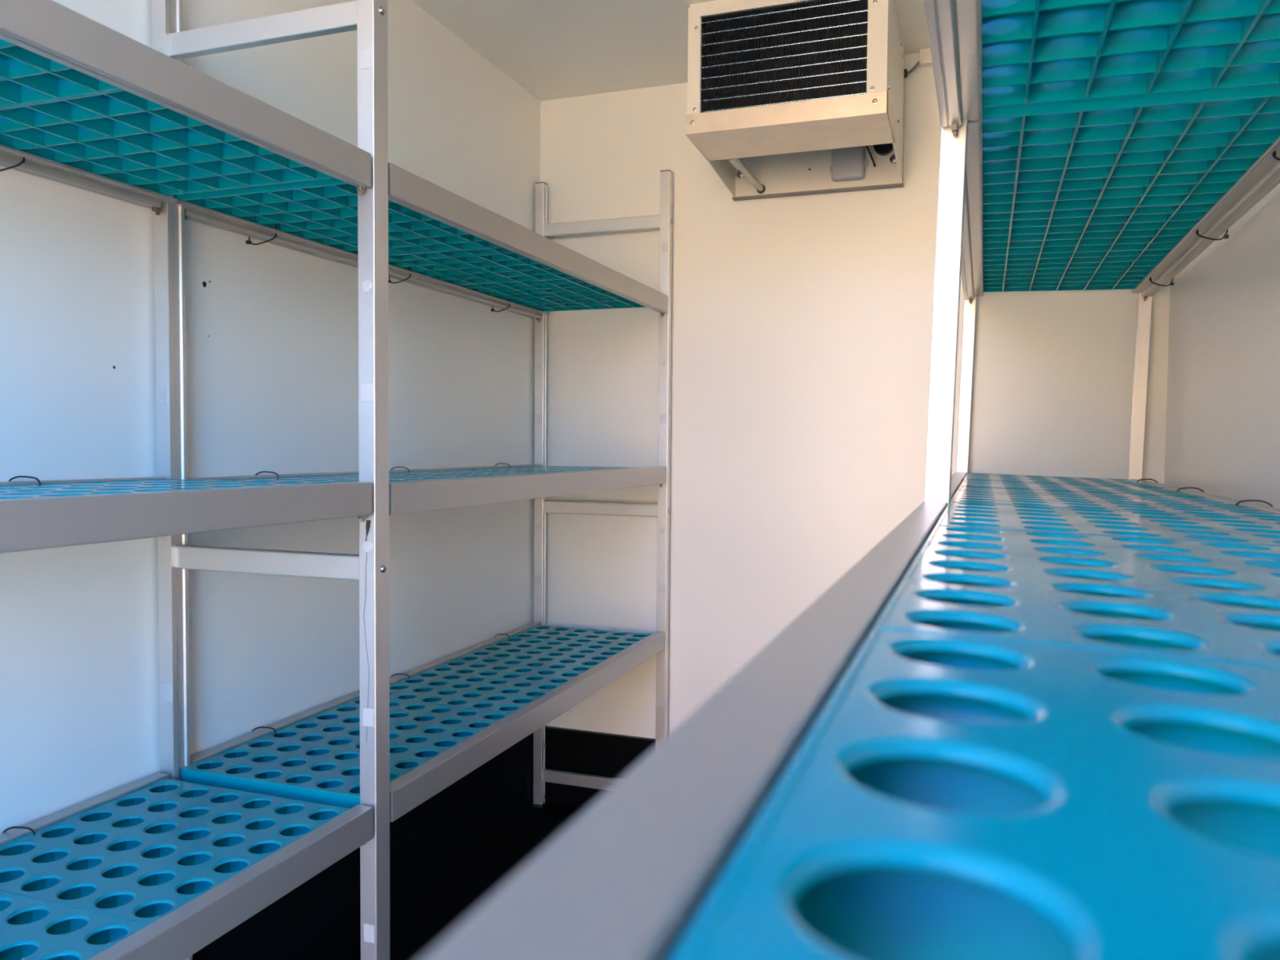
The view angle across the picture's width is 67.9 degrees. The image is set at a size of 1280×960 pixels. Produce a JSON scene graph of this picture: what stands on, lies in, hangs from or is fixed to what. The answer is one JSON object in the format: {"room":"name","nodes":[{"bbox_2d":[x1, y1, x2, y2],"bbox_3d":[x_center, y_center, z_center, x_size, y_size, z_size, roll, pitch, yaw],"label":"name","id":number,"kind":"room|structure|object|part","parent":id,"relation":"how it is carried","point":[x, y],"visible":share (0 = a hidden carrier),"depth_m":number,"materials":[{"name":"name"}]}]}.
{"room":"walk-in cold room","nodes":[
{"label":"walk-in cold room","id":0,"kind":"room"},
{"bbox_2d":[0,0,540,959],"bbox_3d":[-0.843,-0.026,1.537,0.061,2.155,3.100,1,2,20],"label":"wall","id":1,"kind":"structure","parent":0,"point":[272,330],"depth_m":1.77,"materials":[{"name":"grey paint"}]},
{"bbox_2d":[192,733,533,959],"bbox_3d":[-0.822,0.934,1.560,0.004,0.236,2.974,1,2,20],"label":"baseboard","id":2,"kind":"structure","parent":1,"relation":"attached to","point":[320,918],"depth_m":2.26,"materials":[{"name":"black rubber"}]},
{"bbox_2d":[340,802,586,959],"bbox_3d":[-0.020,1.098,1.279,1.829,0.060,3.100,1,2,20],"label":"floor","id":3,"kind":"structure","parent":0,"point":[422,925],"depth_m":2.40,"materials":[{"name":"black rubber"}]},
{"bbox_2d":[0,0,672,959],"bbox_3d":[-0.593,0.107,1.500,0.430,1.897,2.844,1,2,20],"label":"shelving rack","id":4,"kind":"object","parent":3,"relation":"on","point":[50,29],"visible":0.8,"depth_m":1.45,"materials":[{"name":"aluminium"},{"name":"plastic"}]},
{"bbox_2d":[0,149,25,171],"bbox_3d":[-0.865,-0.451,1.291,0.054,0.071,0.016,0,2,-14],"label":"cable tie","id":5,"kind":"object","parent":4,"relation":"attached to","point":[23,161],"visible":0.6,"depth_m":1.29,"materials":[{"name":"black plastic"}]},
{"bbox_2d":[2,826,35,835],"bbox_3d":[-0.872,0.520,1.328,0.054,0.071,0.016,0,2,-14],"label":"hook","id":6,"kind":"object","parent":4,"relation":"attached to","point":[14,827],"visible":0.38,"depth_m":1.33,"materials":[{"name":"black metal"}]},
{"bbox_2d":[8,475,41,484],"bbox_3d":[-0.863,0.030,1.325,0.054,0.071,0.016,0,2,-14],"label":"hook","id":7,"kind":"object","parent":4,"relation":"attached to","point":[16,477],"visible":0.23,"depth_m":1.33,"materials":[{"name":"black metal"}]},
{"bbox_2d":[0,490,104,499],"bbox_3d":[-0.809,0.037,0.898,0.370,0.029,0.493,1,2,20],"label":"panel","id":8,"kind":"object","parent":4,"relation":"on","point":[4,495],"visible":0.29,"depth_m":1.09,"materials":[{"name":"teal plastic"}]},
{"bbox_2d":[0,38,122,108],"bbox_3d":[-0.806,-0.445,0.880,0.370,0.029,0.493,1,2,20],"label":"panel","id":9,"kind":"object","parent":4,"relation":"on","point":[27,77],"visible":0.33,"depth_m":1.06,"materials":[{"name":"teal plastic"}]},
{"bbox_2d":[0,890,148,959],"bbox_3d":[-0.814,0.527,0.915,0.370,0.029,0.493,1,2,20],"label":"panel","id":10,"kind":"object","parent":4,"relation":"on","point":[31,928],"visible":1,"depth_m":1.08,"materials":[{"name":"teal plastic"}]},
{"bbox_2d":[0,479,323,493],"bbox_3d":[-0.663,0.022,1.304,0.370,0.029,0.370,1,2,20],"label":"panel","id":11,"kind":"object","parent":4,"relation":"on","point":[144,485],"visible":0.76,"depth_m":1.31,"materials":[{"name":"teal plastic"}]},
{"bbox_2d":[0,89,333,195],"bbox_3d":[-0.659,-0.459,1.286,0.370,0.029,0.370,1,2,20],"label":"panel","id":12,"kind":"object","parent":4,"relation":"on","point":[122,135],"visible":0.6,"depth_m":1.28,"materials":[{"name":"teal plastic"}]},
{"bbox_3d":[-0.776,0.104,1.579,0.029,1.894,0.036,1,2,20],"label":"post","id":13,"kind":"part","parent":4,"relation":"part of","materials":[{"name":"silver metal"}]},
{"bbox_2d":[0,778,350,924],"bbox_3d":[-0.667,0.513,1.321,0.370,0.029,0.370,1,2,20],"label":"panel","id":14,"kind":"object","parent":4,"relation":"on","point":[140,855],"visible":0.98,"depth_m":1.30,"materials":[{"name":"teal plastic"}]},
{"bbox_2d":[245,223,276,244],"bbox_3d":[-0.698,-0.468,1.754,0.054,0.071,0.016,0,2,-14],"label":"cable tie","id":15,"kind":"object","parent":4,"relation":"attached to","point":[247,242],"visible":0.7,"depth_m":1.75,"materials":[{"name":"black plastic"}]},
{"bbox_2d":[252,726,276,737],"bbox_3d":[-0.709,0.499,1.782,0.054,0.071,0.016,0,2,-14],"label":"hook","id":16,"kind":"object","parent":4,"relation":"attached to","point":[273,729],"visible":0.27,"depth_m":1.78,"materials":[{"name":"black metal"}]},
{"bbox_2d":[255,471,279,477],"bbox_3d":[-0.701,0.019,1.775,0.054,0.071,0.016,0,2,-14],"label":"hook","id":17,"kind":"object","parent":4,"relation":"attached to","point":[277,474],"visible":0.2,"depth_m":1.78,"materials":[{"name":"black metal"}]},
{"bbox_2d":[174,177,501,255],"bbox_3d":[-0.503,-0.474,1.720,0.370,0.029,0.493,1,2,20],"label":"panel","id":18,"kind":"object","parent":4,"relation":"on","point":[325,211],"visible":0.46,"depth_m":1.67,"materials":[{"name":"teal plastic"}]},
{"bbox_2d":[181,696,512,808],"bbox_3d":[-0.510,0.492,1.757,0.370,0.029,0.493,1,2,20],"label":"panel","id":19,"kind":"object","parent":4,"relation":"on","point":[315,758],"visible":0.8,"depth_m":1.69,"materials":[{"name":"teal plastic"}]},
{"bbox_2d":[219,473,493,483],"bbox_3d":[-0.507,0.013,1.739,0.370,0.029,0.493,1,2,20],"label":"panel","id":20,"kind":"object","parent":4,"relation":"on","point":[334,478],"visible":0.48,"depth_m":1.77,"materials":[{"name":"teal plastic"}]},
{"bbox_3d":[-0.404,0.112,1.445,0.029,1.894,0.036,1,2,20],"label":"post","id":21,"kind":"part","parent":4,"relation":"part of","materials":[{"name":"silver metal"}]},
{"bbox_2d":[388,266,411,283],"bbox_3d":[-0.550,-0.482,2.166,0.054,0.071,0.016,0,2,-14],"label":"cable tie","id":22,"kind":"object","parent":4,"relation":"attached to","point":[389,280],"visible":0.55,"depth_m":2.16,"materials":[{"name":"black plastic"}]},
{"bbox_2d":[390,466,409,471],"bbox_3d":[-0.555,0.005,2.181,0.054,0.071,0.016,0,2,-14],"label":"cable tie","id":23,"kind":"object","parent":4,"relation":"attached to","point":[393,467],"visible":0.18,"depth_m":2.18,"materials":[{"name":"black plastic"}]},
{"bbox_2d":[391,673,410,683],"bbox_3d":[-0.558,0.484,2.199,0.054,0.071,0.016,0,2,-14],"label":"cable tie","id":24,"kind":"object","parent":4,"relation":"attached to","point":[396,673],"visible":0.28,"depth_m":2.20,"materials":[{"name":"black plastic"}]},
{"bbox_2d":[388,469,560,475],"bbox_3d":[-0.360,-0.002,2.145,0.370,0.029,0.370,1,2,20],"label":"panel","id":25,"kind":"object","parent":4,"relation":"on","point":[448,472],"visible":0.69,"depth_m":2.16,"materials":[{"name":"teal plastic"}]},
{"bbox_2d":[388,247,576,284],"bbox_3d":[-0.357,-0.489,2.126,0.370,0.029,0.370,1,2,20],"label":"panel","id":26,"kind":"object","parent":4,"relation":"on","point":[500,264],"visible":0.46,"depth_m":2.14,"materials":[{"name":"teal plastic"}]},
{"bbox_2d":[389,659,584,712],"bbox_3d":[-0.364,0.477,2.163,0.370,0.029,0.370,1,2,20],"label":"panel","id":27,"kind":"object","parent":4,"relation":"on","point":[507,688],"visible":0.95,"depth_m":2.16,"materials":[{"name":"teal plastic"}]},
{"bbox_2d":[490,298,510,311],"bbox_3d":[-0.385,-0.498,2.623,0.054,0.071,0.016,0,2,-14],"label":"cable tie","id":28,"kind":"object","parent":4,"relation":"attached to","point":[493,309],"visible":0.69,"depth_m":2.62,"materials":[{"name":"black plastic"}]},
{"bbox_3d":[-0.303,0.058,2.890,0.029,1.894,0.026,1,2,20],"label":"post","id":29,"kind":"part","parent":4,"relation":"part of","materials":[{"name":"silver metal"}]},
{"bbox_2d":[465,466,631,471],"bbox_3d":[-0.214,-0.016,2.551,0.370,0.029,0.493,1,2,20],"label":"panel","id":30,"kind":"object","parent":4,"relation":"on","point":[555,468],"visible":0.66,"depth_m":2.55,"materials":[{"name":"teal plastic"}]},
{"bbox_2d":[457,278,644,311],"bbox_3d":[-0.210,-0.503,2.532,0.370,0.029,0.493,1,2,20],"label":"panel","id":31,"kind":"object","parent":4,"relation":"on","point":[571,294],"visible":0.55,"depth_m":2.53,"materials":[{"name":"teal plastic"}]},
{"bbox_2d":[453,625,650,671],"bbox_3d":[-0.217,0.463,2.569,0.370,0.029,0.493,1,2,20],"label":"panel","id":32,"kind":"object","parent":4,"relation":"on","point":[544,646],"visible":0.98,"depth_m":2.55,"materials":[{"name":"teal plastic"}]},
{"bbox_3d":[0.069,0.066,2.757,0.029,1.894,0.026,1,2,20],"label":"post","id":33,"kind":"part","parent":4,"relation":"part of","materials":[{"name":"silver metal"}]},
{"bbox_2d":[421,0,1279,959],"bbox_3d":[0.546,0.131,1.090,0.484,1.897,2.843,1,2,20],"label":"shelving rack","id":34,"kind":"object","parent":3,"relation":"on","point":[627,878],"visible":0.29,"depth_m":0.24,"materials":[{"name":"aluminium"},{"name":"plastic"}]},
{"bbox_3d":[0.361,0.128,1.170,0.029,1.894,0.036,3,3,20],"label":"post","id":35,"kind":"part","parent":34,"relation":"part of","materials":[{"name":"silver metal"}]},
{"bbox_3d":[0.836,0.082,2.481,0.029,1.894,0.026,3,3,20],"label":"post","id":36,"kind":"part","parent":34,"relation":"part of","materials":[{"name":"silver metal"}]},
{"bbox_2d":[669,626,1279,959],"bbox_3d":[0.179,0.086,0.063,0.375,0.039,0.493,1,2,20],"label":"panel","id":37,"kind":"object","parent":34,"relation":"on","point":[952,797],"visible":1,"depth_m":0.18,"materials":[{"name":"teal plastic"}]},
{"bbox_2d":[964,472,1162,487],"bbox_3d":[0.935,0.013,2.151,0.375,0.039,0.493,1,2,20],"label":"panel","id":38,"kind":"object","parent":34,"relation":"on","point":[1091,481],"visible":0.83,"depth_m":2.13,"materials":[{"name":"teal plastic"}]},
{"bbox_2d":[873,524,1279,665],"bbox_3d":[0.347,0.070,0.526,0.375,0.039,0.493,1,2,20],"label":"panel","id":39,"kind":"object","parent":34,"relation":"on","point":[1214,600],"visible":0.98,"depth_m":0.47,"materials":[{"name":"teal plastic"}]},
{"bbox_2d":[982,248,1171,292],"bbox_3d":[0.948,-0.475,2.120,0.375,0.039,0.493,1,2,20],"label":"panel","id":40,"kind":"object","parent":34,"relation":"on","point":[1118,269],"visible":0.66,"depth_m":2.11,"materials":[{"name":"teal plastic"}]},
{"bbox_2d":[960,479,1205,497],"bbox_3d":[0.788,0.027,1.745,0.375,0.039,0.370,1,2,20],"label":"panel","id":41,"kind":"object","parent":34,"relation":"on","point":[966,482],"visible":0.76,"depth_m":1.73,"materials":[{"name":"teal plastic"}]},
{"bbox_2d":[982,203,1215,255],"bbox_3d":[0.801,-0.461,1.714,0.375,0.039,0.370,1,2,20],"label":"panel","id":42,"kind":"object","parent":34,"relation":"on","point":[1147,227],"visible":0.61,"depth_m":1.71,"materials":[{"name":"teal plastic"}]},
{"bbox_2d":[936,501,1279,545],"bbox_3d":[0.494,0.056,0.932,0.375,0.039,0.370,1,2,20],"label":"panel","id":43,"kind":"object","parent":34,"relation":"on","point":[1221,528],"visible":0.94,"depth_m":0.92,"materials":[{"name":"teal plastic"}]},
{"bbox_2d":[951,485,1279,518],"bbox_3d":[0.641,0.042,1.339,0.375,0.039,0.493,1,2,20],"label":"panel","id":44,"kind":"object","parent":34,"relation":"on","point":[1050,498],"visible":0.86,"depth_m":1.29,"materials":[{"name":"teal plastic"}]},
{"bbox_2d":[981,0,1279,107],"bbox_3d":[0.494,-0.431,0.868,0.375,0.039,0.370,1,2,20],"label":"panel","id":45,"kind":"object","parent":34,"relation":"on","point":[1034,51],"visible":0.93,"depth_m":0.95,"materials":[{"name":"teal plastic"}]},
{"bbox_2d":[982,83,1279,213],"bbox_3d":[0.654,-0.447,1.309,0.375,0.039,0.493,1,2,20],"label":"panel","id":46,"kind":"object","parent":34,"relation":"on","point":[1190,147],"visible":0.84,"depth_m":1.25,"materials":[{"name":"teal plastic"}]},
{"bbox_3d":[1.215,0.095,2.344,0.029,1.883,0.026,3,3,20],"label":"post","id":47,"kind":"part","parent":34,"relation":"part of","materials":[{"name":"silver metal"}]},
{"bbox_2d":[1136,478,1158,483],"bbox_3d":[1.135,0.033,2.129,0.052,0.071,0.017,2,3,44],"label":"cable tie","id":48,"kind":"object","parent":34,"relation":"attached to","point":[1145,478],"visible":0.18,"depth_m":2.13,"materials":[{"name":"black plastic"}]},
{"bbox_2d":[1149,271,1173,286],"bbox_3d":[1.140,-0.457,2.077,0.052,0.071,0.017,2,3,44],"label":"cable tie","id":49,"kind":"object","parent":34,"relation":"attached to","point":[1171,283],"visible":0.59,"depth_m":2.07,"materials":[{"name":"black plastic"}]},
{"bbox_2d":[1177,487,1204,493],"bbox_3d":[0.974,0.049,1.683,0.052,0.071,0.017,2,3,44],"label":"cable tie","id":50,"kind":"object","parent":34,"relation":"attached to","point":[1179,489],"visible":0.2,"depth_m":1.69,"materials":[{"name":"black plastic"}]},
{"bbox_2d":[1195,220,1228,240],"bbox_3d":[0.973,-0.441,1.615,0.052,0.071,0.017,2,3,44],"label":"cable tie","id":51,"kind":"object","parent":34,"relation":"attached to","point":[1225,236],"visible":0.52,"depth_m":1.61,"materials":[{"name":"black plastic"}]},
{"bbox_2d":[1235,499,1273,506],"bbox_3d":[0.830,0.062,1.285,0.052,0.071,0.017,2,3,44],"label":"cable tie","id":52,"kind":"object","parent":34,"relation":"attached to","point":[1245,500],"visible":0.2,"depth_m":1.29,"materials":[{"name":"black plastic"}]},
{"bbox_2d":[1271,151,1279,160],"bbox_3d":[0.816,-0.426,1.181,0.052,0.071,0.017,2,3,44],"label":"cable tie","id":53,"kind":"object","parent":34,"relation":"attached to","point":[1273,154],"visible":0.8,"depth_m":1.20,"materials":[{"name":"black plastic"}]},
{"bbox_2d":[411,0,930,101],"bbox_3d":[-0.003,-1.115,1.196,1.829,0.060,3.100,1,2,20],"label":"ceiling","id":54,"kind":"structure","parent":0,"point":[553,49],"depth_m":2.43,"materials":[{"name":"white paint"}]},
{"bbox_2d":[684,0,907,200],"bbox_3d":[0.408,-0.952,2.380,0.470,0.348,0.482,1,2,20],"label":"air conditioning unit","id":55,"kind":"object","parent":54,"relation":"attached to","point":[786,98],"visible":1,"depth_m":2.20,"materials":[{"name":"white metal"}]},
{"bbox_3d":[0.145,-0.974,2.235,0.003,0.225,0.013,1,2,20],"label":"coil plate","id":56,"kind":"part","parent":55,"relation":"part of","materials":[{"name":"silver metal"}]},
{"bbox_3d":[0.330,-0.972,2.167,0.458,0.269,0.012,1,2,20],"label":"frame","id":57,"kind":"part","parent":55,"relation":"part of","materials":[{"name":"white metal"}]},
{"bbox_3d":[0.483,-0.935,2.601,0.462,0.288,0.016,1,2,20],"label":"plate","id":58,"kind":"part","parent":55,"relation":"part of","materials":[{"name":"white metal"}]},
{"bbox_3d":[0.647,-0.892,2.523,0.054,0.054,0.021,1,2,20],"label":"fan motor","id":59,"kind":"part","parent":55,"relation":"part of","materials":[{"name":"black plastic"}]},
{"bbox_2d":[907,61,919,74],"bbox_3d":[0.722,-1.086,2.502,0.038,0.036,0.009,1,2,6],"label":"cable","id":60,"kind":"object","parent":55,"relation":"attached to","point":[917,64],"visible":1,"depth_m":2.50,"materials":[{"name":"grey plastic"}]},
{"bbox_2d":[540,53,1169,738],"bbox_3d":[0.504,-0.058,2.667,1.709,2.155,0.060,1,2,20],"label":"wall","id":61,"kind":"structure","parent":0,"point":[802,326],"depth_m":2.69,"materials":[{"name":"white paint"}]},
{"bbox_2d":[545,728,655,808],"bbox_3d":[0.485,0.901,2.672,1.709,0.236,0.006,1,2,20],"label":"baseboard","id":62,"kind":"structure","parent":61,"relation":"attached to","point":[584,753],"depth_m":2.90,"materials":[{"name":"black rubber"}]},
{"bbox_2d":[545,725,655,740],"bbox_3d":[0.486,0.782,2.667,1.709,0.004,0.008,1,2,20],"label":"trim","id":63,"kind":"structure","parent":61,"relation":"attached to","point":[546,726],"depth_m":2.88,"materials":[{"name":"grey"}]},
{"bbox_2d":[919,48,933,67],"bbox_3d":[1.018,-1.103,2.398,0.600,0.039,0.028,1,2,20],"label":"junction box","id":64,"kind":"object","parent":61,"relation":"attached to","point":[925,55],"visible":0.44,"depth_m":2.48,"materials":[{"name":"white plastic"}]},
{"bbox_2d":[1164,182,1279,508],"bbox_3d":[0.821,0.009,0.938,0.060,2.155,3.100,1,2,20],"label":"wall","id":65,"kind":"structure","parent":0,"point":[1223,417],"depth_m":1.74,"materials":[{"name":"white paint"}]}
]}

